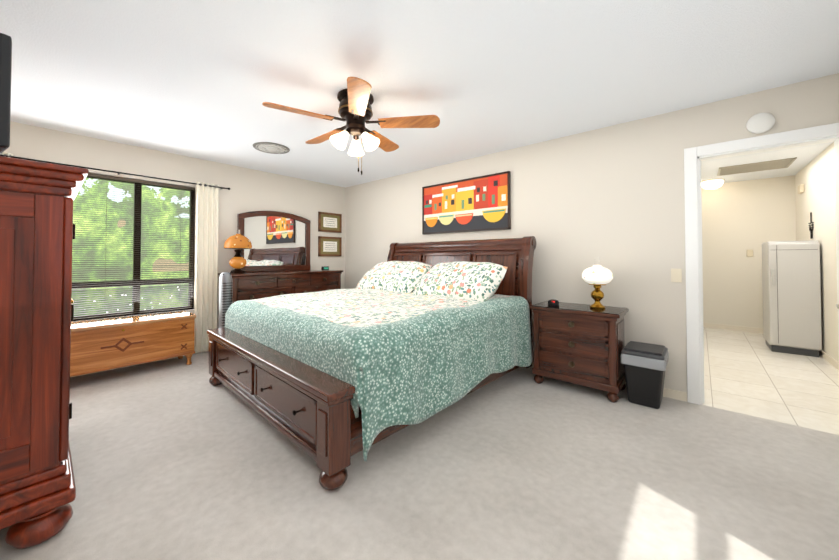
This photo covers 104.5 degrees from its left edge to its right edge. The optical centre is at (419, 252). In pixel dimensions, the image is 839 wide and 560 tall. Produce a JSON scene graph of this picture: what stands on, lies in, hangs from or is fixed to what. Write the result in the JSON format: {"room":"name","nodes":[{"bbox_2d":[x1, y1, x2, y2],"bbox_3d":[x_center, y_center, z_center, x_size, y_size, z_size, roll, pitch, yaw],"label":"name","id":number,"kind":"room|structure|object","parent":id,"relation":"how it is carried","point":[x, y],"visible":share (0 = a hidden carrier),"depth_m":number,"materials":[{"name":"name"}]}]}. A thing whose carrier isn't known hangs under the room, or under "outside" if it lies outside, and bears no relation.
{"room":"bedroom","nodes":[
{"label":"bedroom","id":0,"kind":"room"},
{"bbox_2d":[2,121,344,339],"bbox_3d":[-2.771,0.042,4.230,0.120,2.460,4.270,-1,-1,41],"label":"wall","id":1,"kind":"structure","parent":0,"point":[250,190],"depth_m":4.28,"materials":[{"name":"beige paint"}]},
{"bbox_2d":[0,153,229,352],"bbox_3d":[-3.222,0.172,3.521,0.120,2.115,2.102,-1,-1,41],"label":"curtain","id":2,"kind":"object","parent":1,"relation":"hanging from","point":[206,246],"visible":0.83,"depth_m":4.09,"materials":[{"name":"white fabric"}]},
{"bbox_2d":[71,173,194,321],"bbox_3d":[-3.382,-0.060,3.497,0.085,1.541,1.620,-1,-1,41],"label":"window","id":3,"kind":"structure","parent":1,"relation":"in","point":[136,282],"depth_m":3.69,"materials":[{"name":"brown metal"}]},
{"bbox_2d":[70,350,208,377],"bbox_3d":[-2.682,1.234,4.212,0.012,0.075,4.150,-1,-1,41],"label":"baseboard","id":4,"kind":"structure","parent":1,"relation":"attached to","point":[142,363],"depth_m":3.64,"materials":[{"name":"beige"}]},
{"bbox_2d":[318,236,341,255],"bbox_3d":[-1.529,-0.098,5.558,0.022,0.335,0.450,-1,-1,41],"label":"picture frame","id":5,"kind":"object","parent":1,"relation":"attached to","point":[329,246],"visible":0.98,"depth_m":5.55,"materials":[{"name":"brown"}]},
{"bbox_2d":[318,212,341,232],"bbox_3d":[-1.529,-0.510,5.566,0.022,0.330,0.450,-1,-1,41],"label":"picture frame","id":6,"kind":"object","parent":1,"relation":"attached to","point":[329,222],"visible":1,"depth_m":5.55,"materials":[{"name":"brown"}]},
{"bbox_2d":[0,351,838,559],"bbox_3d":[-0.492,1.268,2.243,6.140,0.060,4.270,-1,-1,41],"label":"floor carpet","id":7,"kind":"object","parent":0,"point":[176,458],"depth_m":1.73,"materials":[{"name":"beige carpet"}]},
{"bbox_2d":[0,156,88,548],"bbox_3d":[-2.224,0.427,1.612,1.350,1.600,0.710,-1,-1,41],"label":"armoire","id":8,"kind":"object","parent":7,"relation":"on","point":[37,479],"visible":1,"depth_m":1.37,"materials":[{"name":"brown wood"}]},
{"bbox_2d":[0,33,11,153],"bbox_3d":[-2.177,-0.656,1.623,0.908,0.560,0.271,-1,-1,41],"label":"television","id":9,"kind":"object","parent":8,"relation":"on","point":[5,69],"visible":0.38,"depth_m":1.40,"materials":[{"name":"black plastic"}]},
{"bbox_2d":[70,311,196,376],"bbox_3d":[-3.090,0.978,3.347,0.450,0.558,1.230,-1,-1,41],"label":"cedar chest","id":10,"kind":"object","parent":7,"relation":"on","point":[98,345],"visible":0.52,"depth_m":3.27,"materials":[{"name":"brown wood"}]},
{"bbox_2d":[219,272,232,327],"bbox_3d":[-2.252,0.747,3.764,0.270,1.035,0.270,-1,-1,41],"label":"tower fan","id":11,"kind":"object","parent":7,"relation":"on","point":[225,290],"visible":0.58,"depth_m":3.71,"materials":[{"name":"silver metal"}]},
{"bbox_2d":[218,211,342,302],"bbox_3d":[-1.932,0.335,4.723,0.499,1.890,1.650,-1,-1,41],"label":"dresser","id":12,"kind":"object","parent":7,"relation":"on","point":[277,256],"visible":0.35,"depth_m":4.71,"materials":[{"name":"brown wood"}]},
{"bbox_2d":[224,230,251,272],"bbox_3d":[-2.363,-0.011,4.229,0.324,0.560,0.324,-1,-1,41],"label":"light","id":13,"kind":"object","parent":12,"relation":"on","point":[237,242],"visible":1,"depth_m":4.15,"materials":[{"name":"orange glass"}]},
{"bbox_2d":[321,266,328,269],"bbox_3d":[-1.495,0.255,5.153,0.053,0.060,0.110,-1,-1,41],"label":"alarm clock","id":14,"kind":"object","parent":12,"relation":"on","point":[324,267],"visible":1,"depth_m":5.13,"materials":[{"name":"black plastic"}]},
{"bbox_2d":[207,236,535,490],"bbox_3d":[-0.398,0.542,3.253,2.306,1.426,2.462,-1,-1,43],"label":"bed","id":15,"kind":"object","parent":7,"relation":"on","point":[330,383],"visible":1,"depth_m":2.33,"materials":[{"name":"green fabric"}]},
{"bbox_2d":[225,288,531,461],"bbox_3d":[-0.425,0.769,3.220,2.306,0.703,2.061,-1,-1,43],"label":"comforter","id":16,"kind":"object","parent":15,"relation":"on","point":[406,355],"depth_m":2.25,"materials":[{"name":"teal fabric"}]},
{"bbox_2d":[530,301,628,402],"bbox_3d":[1.483,0.881,3.040,0.750,0.741,0.475,-1,-1,41],"label":"nightstand","id":17,"kind":"object","parent":7,"relation":"on","point":[580,344],"visible":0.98,"depth_m":2.86,"materials":[{"name":"brown wood"}]},
{"bbox_2d":[548,299,558,304],"bbox_3d":[1.315,0.487,3.188,0.104,0.047,0.104,-1,-1,41],"label":"clock","id":18,"kind":"object","parent":17,"relation":"on","point":[553,302],"visible":1,"depth_m":3.15,"materials":[{"name":"black plastic"}]},
{"bbox_2d":[582,257,612,308],"bbox_3d":[1.629,0.275,2.974,0.252,0.465,0.252,-1,-1,41],"label":"lamp","id":19,"kind":"object","parent":17,"relation":"on","point":[597,275],"visible":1,"depth_m":2.92,"materials":[{"name":"gold metal"}]},
{"bbox_2d":[621,341,668,408],"bbox_3d":[1.894,1.020,2.725,0.297,0.452,0.362,-1,-1,41],"label":"trash can","id":20,"kind":"object","parent":7,"relation":"on","point":[645,365],"visible":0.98,"depth_m":2.61,"materials":[{"name":"black plastic"}]},
{"bbox_2d":[0,0,838,187],"bbox_3d":[0.845,-1.225,3.821,6.160,0.060,8.340,-1,-1,41],"label":"ceiling","id":21,"kind":"structure","parent":0,"point":[202,79],"depth_m":2.16,"materials":[{"name":"white paint"}]},
{"bbox_2d":[253,142,289,153],"bbox_3d":[-1.696,-1.183,3.722,0.390,0.034,0.390,-1,-1,41],"label":"ceiling vent","id":22,"kind":"object","parent":21,"relation":"in","point":[271,147],"visible":1,"depth_m":3.67,"materials":[{"name":"grey metal"}]},
{"bbox_2d":[262,77,439,174],"bbox_3d":[-0.541,-0.911,2.574,1.213,0.603,1.266,-1,-1,41],"label":"ceiling fan","id":23,"kind":"object","parent":21,"relation":"hanging from","point":[355,98],"visible":1,"depth_m":2.47,"materials":[{"name":"brown wood"}]},
{"bbox_2d":[701,179,723,188],"bbox_3d":[4.796,-1.103,5.324,0.300,0.131,0.300,-1,-1,41],"label":"dome pendant light","id":24,"kind":"object","parent":21,"relation":"attached to","point":[712,184],"visible":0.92,"depth_m":5.24,"materials":[{"name":"white glass"}]},
{"bbox_2d":[717,157,796,175],"bbox_3d":[4.637,-1.175,4.512,0.720,0.015,0.560,-1,-1,41],"label":"ceiling vent","id":25,"kind":"object","parent":21,"relation":"in","point":[761,166],"visible":1,"depth_m":4.47,"materials":[{"name":"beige metal"}]},
{"bbox_2d":[345,73,838,391],"bbox_3d":[0.942,0.037,3.927,6.140,2.460,0.120,-1,-1,41],"label":"wall","id":26,"kind":"structure","parent":0,"point":[612,197],"depth_m":3.09,"materials":[{"name":"beige paint"}]},
{"bbox_2d":[422,171,510,234],"bbox_3d":[0.547,-0.594,4.169,1.310,0.670,0.034,-1,-1,41],"label":"painting","id":27,"kind":"object","parent":26,"relation":"attached to","point":[481,203],"visible":1,"depth_m":4.09,"materials":[{"name":"multicoloured"}]},
{"bbox_2d":[531,360,686,401],"bbox_3d":[0.899,1.228,3.857,5.900,0.075,0.012,-1,-1,41],"label":"baseboard","id":28,"kind":"structure","parent":26,"relation":"attached to","point":[675,394],"depth_m":2.76,"materials":[{"name":"beige"}]},
{"bbox_2d":[671,269,681,281],"bbox_3d":[2.184,0.197,2.761,0.072,0.116,0.017,-1,-1,41],"label":"light switch","id":29,"kind":"object","parent":26,"relation":"attached to","point":[676,275],"visible":1,"depth_m":2.76,"materials":[{"name":"beige plastic"}]},
{"bbox_2d":[746,113,774,133],"bbox_3d":[2.563,-0.972,2.440,0.152,0.152,0.036,-1,-1,41],"label":"smoke detector","id":30,"kind":"object","parent":26,"relation":"attached to","point":[758,123],"visible":1,"depth_m":2.43,"materials":[{"name":"white plastic"}]},
{"bbox_2d":[684,123,838,404],"bbox_3d":[2.617,0.183,2.468,0.916,2.118,0.138,-1,-1,41],"label":"door frame","id":31,"kind":"structure","parent":26,"relation":"attached to","point":[694,157],"depth_m":2.67,"materials":[{"name":"white wood"}]},
{"bbox_2d":[701,175,795,327],"bbox_3d":[5.346,0.061,5.345,1.360,2.460,0.120,-1,-1,41],"label":"wall","id":32,"kind":"structure","parent":0,"point":[740,219],"depth_m":5.33,"materials":[{"name":"beige paint"}]},
{"bbox_2d":[703,323,762,333],"bbox_3d":[5.300,1.250,5.277,1.050,0.080,0.012,-1,-1,41],"label":"baseboard","id":33,"kind":"structure","parent":32,"relation":"attached to","point":[707,325],"depth_m":5.36,"materials":[{"name":"beige"}]},
{"bbox_2d":[747,250,752,256],"bbox_3d":[5.343,0.013,5.250,0.075,0.115,0.026,-1,-1,41],"label":"light switch","id":34,"kind":"object","parent":32,"relation":"attached to","point":[749,253],"visible":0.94,"depth_m":5.24,"materials":[{"name":"beige plastic"}]},
{"bbox_2d":[703,327,838,434],"bbox_3d":[4.057,1.295,3.827,1.360,0.060,4.070,-1,-1,41],"label":"floor","id":35,"kind":"structure","parent":0,"point":[750,373],"depth_m":3.12,"materials":[{"name":"tile"}]},
{"bbox_2d":[762,240,821,356],"bbox_3d":[4.816,0.566,4.223,0.430,1.412,0.597,-1,-1,41],"label":"refrigerator","id":36,"kind":"object","parent":35,"relation":"on","point":[791,284],"visible":1,"depth_m":4.03,"materials":[{"name":"grey plastic"}]},
{"bbox_2d":[795,142,838,361],"bbox_3d":[4.526,0.028,3.444,0.120,2.460,3.830,-1,-1,41],"label":"wall","id":37,"kind":"structure","parent":0,"point":[816,178],"depth_m":3.84,"materials":[{"name":"beige paint"}]},
{"bbox_2d":[798,184,803,193],"bbox_3d":[5.388,-0.892,4.585,0.040,0.110,0.160,-1,-1,41],"label":"door chime","id":38,"kind":"object","parent":37,"relation":"attached to","point":[801,189],"visible":0.98,"depth_m":4.54,"materials":[{"name":"beige plastic"}]},
{"bbox_2d":[809,212,813,238],"bbox_3d":[5.102,-0.348,4.229,0.022,0.340,0.162,-1,-1,41],"label":"decor","id":39,"kind":"object","parent":37,"relation":"attached to","point":[811,230],"visible":0.98,"depth_m":4.22,"materials":[{"name":"black metal"}]},
{"bbox_2d":[819,350,838,370],"bbox_3d":[4.476,1.219,3.467,0.012,0.080,3.830,-1,-1,41],"label":"baseboard","id":40,"kind":"structure","parent":37,"relation":"attached to","point":[833,362],"depth_m":3.69,"materials":[{"name":"beige"}]},
{"label":"outside","id":41,"kind":"structure","parent":0,"visible":0},
{"bbox_2d":[71,178,189,315],"bbox_3d":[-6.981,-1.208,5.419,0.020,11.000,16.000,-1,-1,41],"label":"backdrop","id":42,"kind":"structure","parent":41,"point":[111,247],"depth_m":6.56,"materials":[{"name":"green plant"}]}
]}

